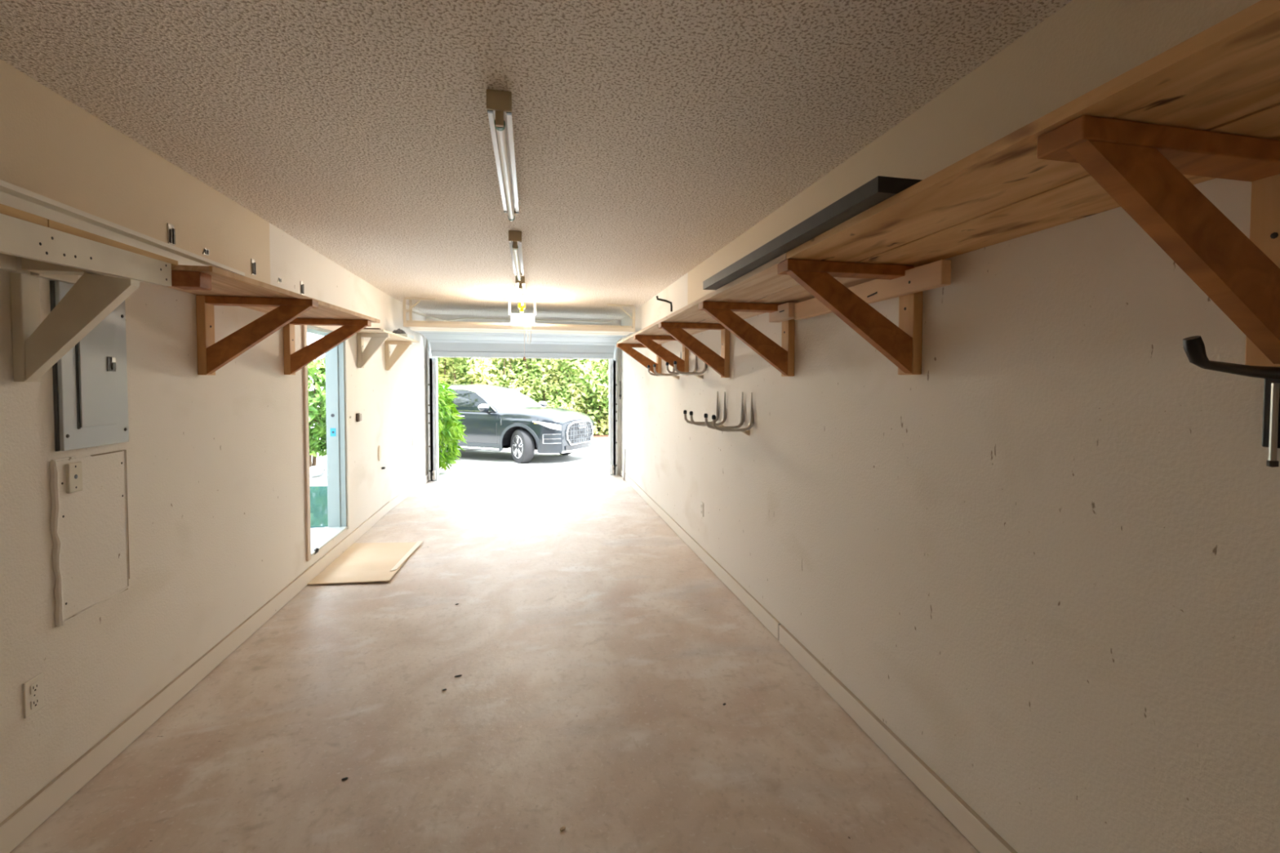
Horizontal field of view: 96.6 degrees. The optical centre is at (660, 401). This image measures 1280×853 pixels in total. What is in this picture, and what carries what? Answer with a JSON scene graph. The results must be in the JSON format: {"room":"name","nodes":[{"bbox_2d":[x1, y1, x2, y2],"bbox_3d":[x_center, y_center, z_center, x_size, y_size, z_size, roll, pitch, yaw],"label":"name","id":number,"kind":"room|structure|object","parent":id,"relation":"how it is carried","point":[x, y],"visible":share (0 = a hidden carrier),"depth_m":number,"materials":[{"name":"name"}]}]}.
{"room":"garage","nodes":[
{"label":"garage","id":0,"kind":"room"},
{"bbox_2d":[0,58,427,822],"bbox_3d":[-2.425,0.112,3.405,0.223,2.440,10.380,0,2,-13],"label":"wall","id":1,"kind":"structure","parent":0,"point":[215,464],"depth_m":2.51,"materials":[{"name":"beige paint"}]},
{"bbox_2d":[22,672,44,718],"bbox_3d":[-2.037,0.954,1.851,0.009,0.114,0.070,0,2,-13],"label":"wall outlet","id":2,"kind":"object","parent":1,"relation":"attached to","point":[33,689],"visible":1,"depth_m":1.85,"materials":[{"name":"white paint"}]},
{"bbox_2d":[30,680,39,694],"bbox_3d":[-2.034,0.928,1.851,0.002,0.028,0.032,0,2,-13],"label":"receptacle","id":3,"kind":"object","parent":2,"relation":"attached to","point":[34,685],"depth_m":1.85,"materials":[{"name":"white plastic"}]},
{"bbox_2d":[31,696,39,709],"bbox_3d":[-2.035,0.978,1.853,0.002,0.028,0.032,0,2,-13],"label":"receptacle","id":4,"kind":"object","parent":2,"relation":"attached to","point":[35,700],"depth_m":1.85,"materials":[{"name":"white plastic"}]},
{"bbox_2d":[0,253,78,284],"bbox_3d":[-1.673,-0.390,0.255,0.025,0.067,3.600,0,2,-13],"label":"cleat","id":5,"kind":"object","parent":1,"relation":"attached to","point":[7,262],"visible":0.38,"depth_m":1.85,"materials":[{"name":"white paint"}]},
{"bbox_2d":[9,257,138,382],"bbox_3d":[-1.883,-0.271,1.848,0.317,0.412,0.070,0,2,-13],"label":"shelf bracket","id":6,"kind":"object","parent":1,"relation":"attached to","point":[37,346],"visible":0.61,"depth_m":1.81,"materials":[{"name":"white paint"}]},
{"bbox_2d":[0,204,177,286],"bbox_3d":[-1.542,-0.396,0.310,0.303,0.137,3.670,0,2,-13],"label":"wall shelf","id":7,"kind":"object","parent":1,"relation":"attached to","point":[24,234],"visible":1,"depth_m":1.65,"materials":[{"name":"white paint"}]},
{"bbox_2d":[48,449,129,626],"bbox_3d":[-2.096,0.477,2.102,0.025,0.576,0.368,0,2,-13],"label":"access panel","id":8,"kind":"object","parent":1,"relation":"attached to","point":[89,526],"depth_m":2.09,"materials":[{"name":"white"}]},
{"bbox_2d":[65,461,82,493],"bbox_3d":[-2.069,0.266,2.010,0.012,0.104,0.062,0,2,-13],"label":"light switch","id":9,"kind":"object","parent":8,"relation":"attached to","point":[73,471],"visible":1,"depth_m":2.00,"materials":[{"name":"white paint"}]},
{"bbox_2d":[49,280,128,451],"bbox_3d":[-2.084,-0.126,2.098,0.036,0.579,0.330,0,2,-13],"label":"electrical panel","id":10,"kind":"object","parent":1,"relation":"attached to","point":[91,401],"visible":0.74,"depth_m":2.07,"materials":[{"name":"grey metal"}]},
{"bbox_2d":[0,179,244,275],"bbox_3d":[-1.532,-0.510,0.637,0.047,0.066,4.250,0,2,-13],"label":"trim","id":11,"kind":"structure","parent":1,"relation":"attached to","point":[13,196],"depth_m":1.78,"materials":[{"name":"white paint"}]},
{"bbox_2d":[167,222,175,245],"bbox_3d":[-2.207,-0.755,2.570,0.009,0.090,0.044,0,2,-13],"label":"clip","id":12,"kind":"object","parent":1,"relation":"attached to","point":[171,230],"visible":0.93,"depth_m":2.56,"materials":[{"name":"silver metal"}]},
{"bbox_2d":[202,248,209,255],"bbox_3d":[-2.271,-0.748,2.848,0.007,0.034,0.062,0,2,-13],"label":"clip","id":13,"kind":"object","parent":1,"relation":"attached to","point":[206,251],"visible":1,"depth_m":2.84,"materials":[{"name":"silver metal"}]},
{"bbox_2d":[0,474,428,852],"bbox_3d":[-2.383,1.276,3.443,0.083,0.102,10.080,0,2,-12],"label":"baseboard","id":14,"kind":"structure","parent":1,"relation":"attached to","point":[15,828],"depth_m":2.39,"materials":[{"name":"paint"}]},
{"bbox_2d":[250,258,256,275],"bbox_3d":[-2.378,-0.786,3.327,0.009,0.090,0.044,0,2,-13],"label":"clip","id":15,"kind":"object","parent":1,"relation":"attached to","point":[253,261],"visible":1,"depth_m":3.32,"materials":[{"name":"silver metal"}]},
{"bbox_2d":[195,295,318,375],"bbox_3d":[-2.013,-0.327,2.860,0.509,0.386,0.085,0,2,-13],"label":"shelf bracket","id":16,"kind":"object","parent":1,"relation":"attached to","point":[212,356],"visible":1,"depth_m":2.81,"materials":[{"name":"brown wood"}]},
{"bbox_2d":[300,280,304,294],"bbox_3d":[-2.537,-0.805,4.031,0.009,0.090,0.044,0,2,-13],"label":"clip","id":17,"kind":"object","parent":1,"relation":"attached to","point":[302,290],"visible":1,"depth_m":4.02,"materials":[{"name":"silver metal"}]},
{"bbox_2d":[302,324,350,561],"bbox_3d":[-2.724,0.253,4.511,0.186,1.755,0.970,0,2,-13],"label":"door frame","id":18,"kind":"structure","parent":1,"relation":"in","point":[335,359],"depth_m":4.90,"materials":[{"name":"grey"}]},
{"bbox_2d":[283,318,371,374],"bbox_3d":[-2.231,-0.367,3.825,0.509,0.372,0.085,0,2,-13],"label":"shelf bracket","id":19,"kind":"object","parent":1,"relation":"attached to","point":[294,362],"visible":0.86,"depth_m":3.77,"materials":[{"name":"brown wood"}]},
{"bbox_2d":[159,265,380,323],"bbox_3d":[-2.047,-0.538,3.066,0.534,0.022,1.885,0,2,-13],"label":"wall shelf","id":20,"kind":"object","parent":19,"relation":"on","point":[224,282],"visible":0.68,"depth_m":2.67,"materials":[{"name":"brown wood"}]},
{"bbox_2d":[171,270,211,290],"bbox_3d":[-1.812,-0.468,2.198,0.098,0.060,0.085,0,2,-13],"label":"wood block","id":21,"kind":"object","parent":20,"relation":"attached to","point":[185,280],"visible":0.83,"depth_m":2.16,"materials":[{"name":"brown wood"}]},
{"bbox_2d":[348,410,351,423],"bbox_3d":[-2.760,0.134,5.058,0.018,0.115,0.050,0,2,-13],"label":"light switch","id":22,"kind":"object","parent":1,"relation":"attached to","point":[349,416],"visible":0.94,"depth_m":5.05,"materials":[{"name":"white paint"}]},
{"bbox_2d":[355,413,361,422],"bbox_3d":[-2.803,0.144,5.290,0.036,0.080,0.070,0,2,-13],"label":"button","id":23,"kind":"object","parent":1,"relation":"attached to","point":[358,416],"visible":1,"depth_m":5.26,"materials":[{"name":"brown plastic"}]},
{"bbox_2d":[356,333,390,368],"bbox_3d":[-2.701,-0.481,5.361,0.270,0.326,0.075,0,2,-13],"label":"shelf bracket","id":24,"kind":"object","parent":1,"relation":"attached to","point":[377,340],"visible":0.98,"depth_m":5.32,"materials":[{"name":"beige paint"}]},
{"bbox_2d":[377,445,381,461],"bbox_3d":[-2.980,0.544,6.033,0.016,0.170,0.100,0,2,-13],"label":"wall outlet","id":25,"kind":"object","parent":1,"relation":"attached to","point":[379,452],"visible":1,"depth_m":6.01,"materials":[{"name":"beige paint"}]},
{"bbox_2d":[357,328,418,342],"bbox_3d":[-2.802,-0.672,5.878,0.301,0.018,1.500,0,2,-13],"label":"wall shelf","id":26,"kind":"object","parent":1,"relation":"attached to","point":[393,337],"visible":0.5,"depth_m":5.65,"materials":[{"name":"beige paint"}]},
{"bbox_2d":[397,333,413,339],"bbox_3d":[-2.905,-0.727,6.412,0.165,0.054,0.330,0,2,-13],"label":"storage box","id":27,"kind":"object","parent":26,"relation":"on","point":[407,335],"visible":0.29,"depth_m":6.27,"materials":[{"name":"white"}]},
{"bbox_2d":[392,328,405,333],"bbox_3d":[-2.924,-0.789,6.370,0.105,0.071,0.200,0,2,-13],"label":"rag","id":28,"kind":"object","parent":27,"relation":"on","point":[398,331],"visible":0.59,"depth_m":6.29,"materials":[{"name":"grey fabric"}]},
{"bbox_2d":[385,340,412,370],"bbox_3d":[-2.930,-0.516,6.375,0.270,0.326,0.075,0,2,-13],"label":"shelf bracket","id":29,"kind":"object","parent":1,"relation":"attached to","point":[401,348],"visible":0.98,"depth_m":6.33,"materials":[{"name":"beige paint"}]},
{"bbox_2d":[427,340,439,480],"bbox_3d":[-3.368,0.103,8.428,0.112,2.120,0.150,0,2,-13],"label":"trim","id":30,"kind":"structure","parent":1,"relation":"attached to","point":[434,360],"depth_m":8.38,"materials":[{"name":"white paint"}]},
{"bbox_2d":[9,473,979,852],"bbox_3d":[-0.965,1.385,3.788,3.229,0.120,10.400,0,2,-13],"label":"floor","id":31,"kind":"structure","parent":0,"point":[597,656],"depth_m":2.41,"materials":[{"name":"concrete"}]},
{"bbox_2d":[306,541,422,584],"bbox_3d":[-2.337,1.282,4.623,0.605,0.022,1.160,0,2,-13],"label":"cardboard sheet","id":32,"kind":"object","parent":31,"relation":"on","point":[360,562],"visible":1,"depth_m":4.54,"materials":[{"name":"beige"}]},
{"bbox_2d":[622,448,625,480],"bbox_3d":[-0.545,0.935,8.487,0.027,0.471,0.053,0,2,10],"label":"leaning stick","id":33,"kind":"object","parent":31,"relation":"on","point":[624,449],"visible":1,"depth_m":8.48,"materials":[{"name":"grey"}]},
{"bbox_2d":[426,314,621,480],"bbox_3d":[-2.087,-0.063,8.727,2.949,2.440,0.140,0,2,-13],"label":"wall","id":34,"kind":"structure","parent":0,"point":[615,322],"depth_m":8.77,"materials":[{"name":"white paint"}]},
{"bbox_2d":[608,342,617,475],"bbox_3d":[-0.760,0.091,9.017,0.112,2.120,0.150,0,2,-13],"label":"trim","id":35,"kind":"structure","parent":34,"relation":"attached to","point":[611,361],"depth_m":8.95,"materials":[{"name":"white paint"}]},
{"bbox_2d":[0,0,1072,319],"bbox_3d":[-0.973,-1.191,3.771,3.229,0.150,10.540,0,2,-13],"label":"ceiling","id":36,"kind":"structure","parent":0,"point":[650,136],"depth_m":2.02,"materials":[{"name":"white paint"}]},
{"bbox_2d":[402,297,435,480],"bbox_3d":[-3.028,-0.036,7.539,0.372,2.419,1.735,0,2,-13],"label":"door track","id":37,"kind":"object","parent":36,"relation":"attached to","point":[432,473],"visible":0.88,"depth_m":8.26,"materials":[{"name":"silver metal"}]},
{"bbox_2d":[403,320,634,359],"bbox_3d":[-1.806,-0.785,7.564,2.615,0.338,1.875,0,2,-13],"label":"garage door","id":38,"kind":"structure","parent":37,"relation":"attached to","point":[446,339],"depth_m":7.96,"materials":[{"name":"beige metal"}]},
{"bbox_2d":[485,88,519,222],"bbox_3d":[-0.681,-1.016,2.520,0.084,0.113,1.220,0,2,-13],"label":"strip light","id":39,"kind":"object","parent":36,"relation":"attached to","point":[499,103],"visible":1,"depth_m":2.18,"materials":[{"name":"white metal"}]},
{"bbox_2d":[405,309,613,323],"bbox_3d":[-2.158,-1.167,8.157,2.920,0.091,0.837,-1,2,-34],"label":"conduit pipe","id":40,"kind":"object","parent":36,"relation":"attached to","point":[415,313],"visible":0.84,"depth_m":8.25,"materials":[{"name":"beige metal"}]},
{"bbox_2d":[508,231,524,280],"bbox_3d":[-1.084,-1.077,4.304,0.084,0.113,1.220,0,2,-13],"label":"strip light","id":41,"kind":"object","parent":36,"relation":"attached to","point":[514,237],"visible":1,"depth_m":3.96,"materials":[{"name":"white metal"}]},
{"bbox_2d":[515,275,526,305],"bbox_3d":[-1.441,-1.130,5.883,0.084,0.113,1.220,0,2,-13],"label":"strip light","id":42,"kind":"object","parent":36,"relation":"attached to","point":[520,285],"visible":0.99,"depth_m":5.57,"materials":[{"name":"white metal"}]},
{"bbox_2d":[502,297,540,360],"bbox_3d":[-1.837,-0.877,7.584,0.435,0.734,2.046,0,2,-13],"label":"garage door opener","id":43,"kind":"object","parent":36,"relation":"hanging from","point":[515,318],"visible":0.94,"depth_m":6.66,"materials":[{"name":"beige plastic"}]},
{"bbox_2d":[517,302,525,311],"bbox_3d":[-1.607,-1.128,6.569,0.088,0.165,0.152,0,2,-13],"label":"plug","id":44,"kind":"object","parent":36,"relation":"hanging from","point":[523,307],"visible":0.79,"depth_m":6.62,"materials":[{"name":"yellow plastic"}]},
{"bbox_2d":[606,304,635,475],"bbox_3d":[-0.662,-0.046,8.072,0.357,2.419,1.747,0,2,-11],"label":"door track","id":45,"kind":"object","parent":36,"relation":"attached to","point":[614,468],"visible":0.91,"depth_m":8.86,"materials":[{"name":"silver metal"}]},
{"bbox_2d":[620,0,1279,852],"bbox_3d":[0.547,0.099,4.076,0.140,2.440,10.380,0,2,-13],"label":"wall","id":46,"kind":"structure","parent":0,"point":[1044,556],"depth_m":1.59,"materials":[{"name":"beige paint"}]},
{"bbox_2d":[616,343,661,373],"bbox_3d":[-0.236,-0.450,6.130,0.476,0.346,0.085,0,2,-13],"label":"shelf bracket","id":47,"kind":"object","parent":46,"relation":"attached to","point":[628,348],"visible":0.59,"depth_m":6.09,"materials":[{"name":"brown wood"}]},
{"bbox_2d":[633,334,688,372],"bbox_3d":[0.003,-0.411,5.056,0.484,0.351,0.085,0,2,-13],"label":"shelf bracket","id":48,"kind":"object","parent":46,"relation":"attached to","point":[682,365],"visible":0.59,"depth_m":5.02,"materials":[{"name":"brown wood"}]},
{"bbox_2d":[647,353,681,379],"bbox_3d":[0.032,-0.339,5.407,0.276,0.255,0.297,0,2,-13],"label":"double hook","id":49,"kind":"object","parent":46,"relation":"attached to","point":[656,374],"visible":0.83,"depth_m":5.30,"materials":[{"name":"silver metal"}]},
{"bbox_2d":[665,355,706,379],"bbox_3d":[0.204,-0.314,4.646,0.276,0.255,0.297,0,2,-13],"label":"double hook","id":50,"kind":"object","parent":46,"relation":"attached to","point":[698,375],"visible":0.93,"depth_m":4.63,"materials":[{"name":"silver metal"}]},
{"bbox_2d":[658,322,729,377],"bbox_3d":[0.234,-0.361,4.003,0.498,0.379,0.085,0,2,-13],"label":"shelf bracket","id":51,"kind":"object","parent":46,"relation":"attached to","point":[720,364],"visible":0.88,"depth_m":3.98,"materials":[{"name":"brown wood"}]},
{"bbox_2d":[700,501,703,516],"bbox_3d":[0.337,0.881,4.686,0.009,0.114,0.070,0,2,-13],"label":"wall outlet","id":52,"kind":"object","parent":46,"relation":"attached to","point":[701,503],"visible":1,"depth_m":4.67,"materials":[{"name":"white paint"}]},
{"bbox_2d":[683,391,726,426],"bbox_3d":[0.318,0.064,4.148,0.276,0.280,0.192,0,2,-13],"label":"double hook","id":53,"kind":"object","parent":46,"relation":"attached to","point":[710,423],"visible":0.91,"depth_m":4.09,"materials":[{"name":"silver metal"}]},
{"bbox_2d":[703,391,753,435],"bbox_3d":[0.432,0.078,3.645,0.276,0.280,0.192,0,2,-13],"label":"double hook","id":54,"kind":"object","parent":46,"relation":"attached to","point":[746,431],"visible":1,"depth_m":3.59,"materials":[{"name":"silver metal"}]},
{"bbox_2d":[617,253,875,344],"bbox_3d":[0.192,-0.567,4.130,0.519,0.022,4.394,0,2,-13],"label":"wall shelf","id":55,"kind":"object","parent":46,"relation":"attached to","point":[762,285],"visible":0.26,"depth_m":2.73,"materials":[{"name":"brown wood"}]},
{"bbox_2d":[656,296,672,311],"bbox_3d":[0.023,-0.602,3.495,0.127,0.086,0.020,-1,2,-39],"label":"metal rod","id":56,"kind":"object","parent":55,"relation":"on","point":[657,298],"visible":1,"depth_m":3.50,"materials":[{"name":"black metal"}]},
{"bbox_2d":[702,176,922,289],"bbox_3d":[0.463,-0.527,2.031,0.238,0.038,1.410,0,2,-13],"label":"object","id":57,"kind":"object","parent":55,"relation":"on","point":[878,189],"visible":0.43,"depth_m":1.62,"materials":[{"name":"grey metal"}]},
{"bbox_2d":[697,301,795,376],"bbox_3d":[0.452,-0.327,3.007,0.510,0.381,0.085,0,2,-13],"label":"shelf bracket","id":58,"kind":"object","parent":46,"relation":"attached to","point":[782,358],"visible":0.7,"depth_m":2.98,"materials":[{"name":"brown wood"}]},
{"bbox_2d":[768,302,799,322],"bbox_3d":[0.640,-0.469,2.993,0.071,0.077,0.245,0,2,-13],"label":"cleat","id":59,"kind":"object","parent":58,"relation":"attached to","point":[785,312],"visible":0.76,"depth_m":2.94,"materials":[{"name":"brown wood"}]},
{"bbox_2d":[619,468,1017,852],"bbox_3d":[0.468,1.267,4.088,0.020,0.100,10.080,0,2,-13],"label":"baseboard","id":60,"kind":"structure","parent":46,"relation":"attached to","point":[983,837],"depth_m":2.34,"materials":[{"name":"paint"}]},
{"bbox_2d":[777,258,923,374],"bbox_3d":[0.670,-0.291,2.016,0.522,0.386,0.085,0,2,-13],"label":"shelf bracket","id":61,"kind":"object","parent":46,"relation":"attached to","point":[902,344],"visible":0.87,"depth_m":1.99,"materials":[{"name":"brown wood"}]},
{"bbox_2d":[794,259,951,319],"bbox_3d":[0.797,-0.436,2.350,0.048,0.080,1.060,0,2,-13],"label":"cleat","id":62,"kind":"object","parent":46,"relation":"attached to","point":[935,274],"visible":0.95,"depth_m":2.06,"materials":[{"name":"brown wood"}]},
{"bbox_2d":[786,0,1279,266],"bbox_3d":[0.983,-0.446,0.525,0.565,0.022,2.980,0,2,-13],"label":"wall shelf","id":63,"kind":"object","parent":46,"relation":"attached to","point":[1224,78],"visible":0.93,"depth_m":1.09,"materials":[{"name":"brown wood"}]},
{"bbox_2d":[1036,115,1279,367],"bbox_3d":[0.901,-0.256,0.987,0.525,0.386,0.085,0,2,-13],"label":"shelf bracket","id":64,"kind":"object","parent":46,"relation":"attached to","point":[1142,166],"visible":0.91,"depth_m":0.95,"materials":[{"name":"brown wood"}]},
{"bbox_2d":[1182,335,1279,466],"bbox_3d":[1.027,0.003,1.020,0.269,0.236,0.053,0,2,-13],"label":"wall hook","id":65,"kind":"object","parent":46,"relation":"attached to","point":[1194,349],"visible":1,"depth_m":1.01,"materials":[{"name":"black metal"}]},
{"label":"outside","id":66,"kind":"structure","parent":0,"visible":0},
{"bbox_2d":[309,437,608,485],"bbox_3d":[-3.628,1.145,16.093,28.000,0.430,15.100,0,2,-13],"label":"driveway","id":67,"kind":"structure","parent":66,"point":[595,460],"depth_m":11.64,"materials":[{"name":"white concrete"}]},
{"bbox_2d":[307,356,326,466],"bbox_3d":[-6.276,0.197,10.179,1.657,2.165,1.645,0,2,-13],"label":"shrub","id":68,"kind":"object","parent":67,"relation":"on","point":[317,397],"visible":0.22,"depth_m":9.79,"materials":[{"name":"green plant"}]},
{"bbox_2d":[309,465,325,477],"bbox_3d":[-5.720,1.151,9.465,0.258,0.188,0.276,-1,2,-32],"label":"garden stone","id":69,"kind":"object","parent":67,"relation":"on","point":[317,470],"visible":0.86,"depth_m":9.39,"materials":[{"name":"white stone"}]},
{"bbox_2d":[437,374,467,472],"bbox_3d":[-4.221,0.313,9.736,1.820,2.011,1.771,0,2,-13],"label":"shrub","id":70,"kind":"object","parent":67,"relation":"on","point":[448,422],"visible":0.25,"depth_m":9.62,"materials":[{"name":"green plant"}]},
{"bbox_2d":[440,384,593,463],"bbox_3d":[-3.865,0.419,13.256,4.873,1.653,2.374,1,2,29],"label":"car","id":71,"kind":"object","parent":67,"relation":"on","point":[497,418],"visible":0.76,"depth_m":12.10,"materials":[{"name":"black paint"}]},
{"bbox_2d":[477,404,488,413],"bbox_3d":[-3.726,0.146,11.974,0.230,0.214,0.283,0,2,-13],"label":"mirror","id":72,"kind":"object","parent":71,"relation":"attached to","point":[482,407],"depth_m":11.88,"materials":[{"name":"white mirror"}]},
{"bbox_2d":[538,400,547,406],"bbox_3d":[-2.892,0.085,13.895,0.249,0.214,0.258,0,2,-13],"label":"mirror","id":73,"kind":"object","parent":71,"relation":"attached to","point":[543,403],"depth_m":13.81,"materials":[{"name":"white mirror"}]},
{"bbox_2d":[565,419,592,445],"bbox_3d":[-1.730,0.653,12.270,0.067,0.496,1.075,1,2,23],"label":"grille","id":74,"kind":"object","parent":71,"relation":"attached to","point":[578,433],"depth_m":12.16,"materials":[{"name":"silver metal"}]},
{"bbox_2d":[592,437,608,443],"bbox_3d":[-2.344,1.126,16.305,11.400,0.160,0.150,0,2,-13],"label":"curb","id":75,"kind":"object","parent":67,"relation":"on","point":[599,440],"depth_m":16.37,"materials":[{"name":"concrete"}]},
{"bbox_2d":[593,435,608,438],"bbox_3d":[-2.520,1.115,17.086,11.400,0.090,1.450,0,2,-13],"label":"mulch bed","id":76,"kind":"object","parent":67,"relation":"on","point":[594,436],"visible":0.02,"depth_m":17.51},
{"bbox_2d":[437,357,608,435],"bbox_3d":[-2.664,-0.789,18.135,11.576,4.049,2.559,0,2,-12],"label":"hedge","id":77,"kind":"object","parent":76,"relation":"on","point":[581,385],"visible":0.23,"depth_m":17.57,"materials":[{"name":"green plant"}]},
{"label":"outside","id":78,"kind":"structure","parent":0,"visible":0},
{"bbox_2d":[310,484,327,536],"bbox_3d":[-6.569,1.341,4.767,7.272,0.110,5.700,0,2,-13],"label":"paving","id":79,"kind":"object","parent":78,"point":[313,531],"depth_m":5.66,"materials":[{"name":"white concrete"}]},
{"bbox_2d":[310,485,328,528],"bbox_3d":[-4.676,1.220,6.704,2.220,0.014,2.450,0,2,-13],"label":"pool","id":80,"kind":"object","parent":79,"relation":"on","point":[318,494],"depth_m":6.61,"materials":[{"name":"liquid"}]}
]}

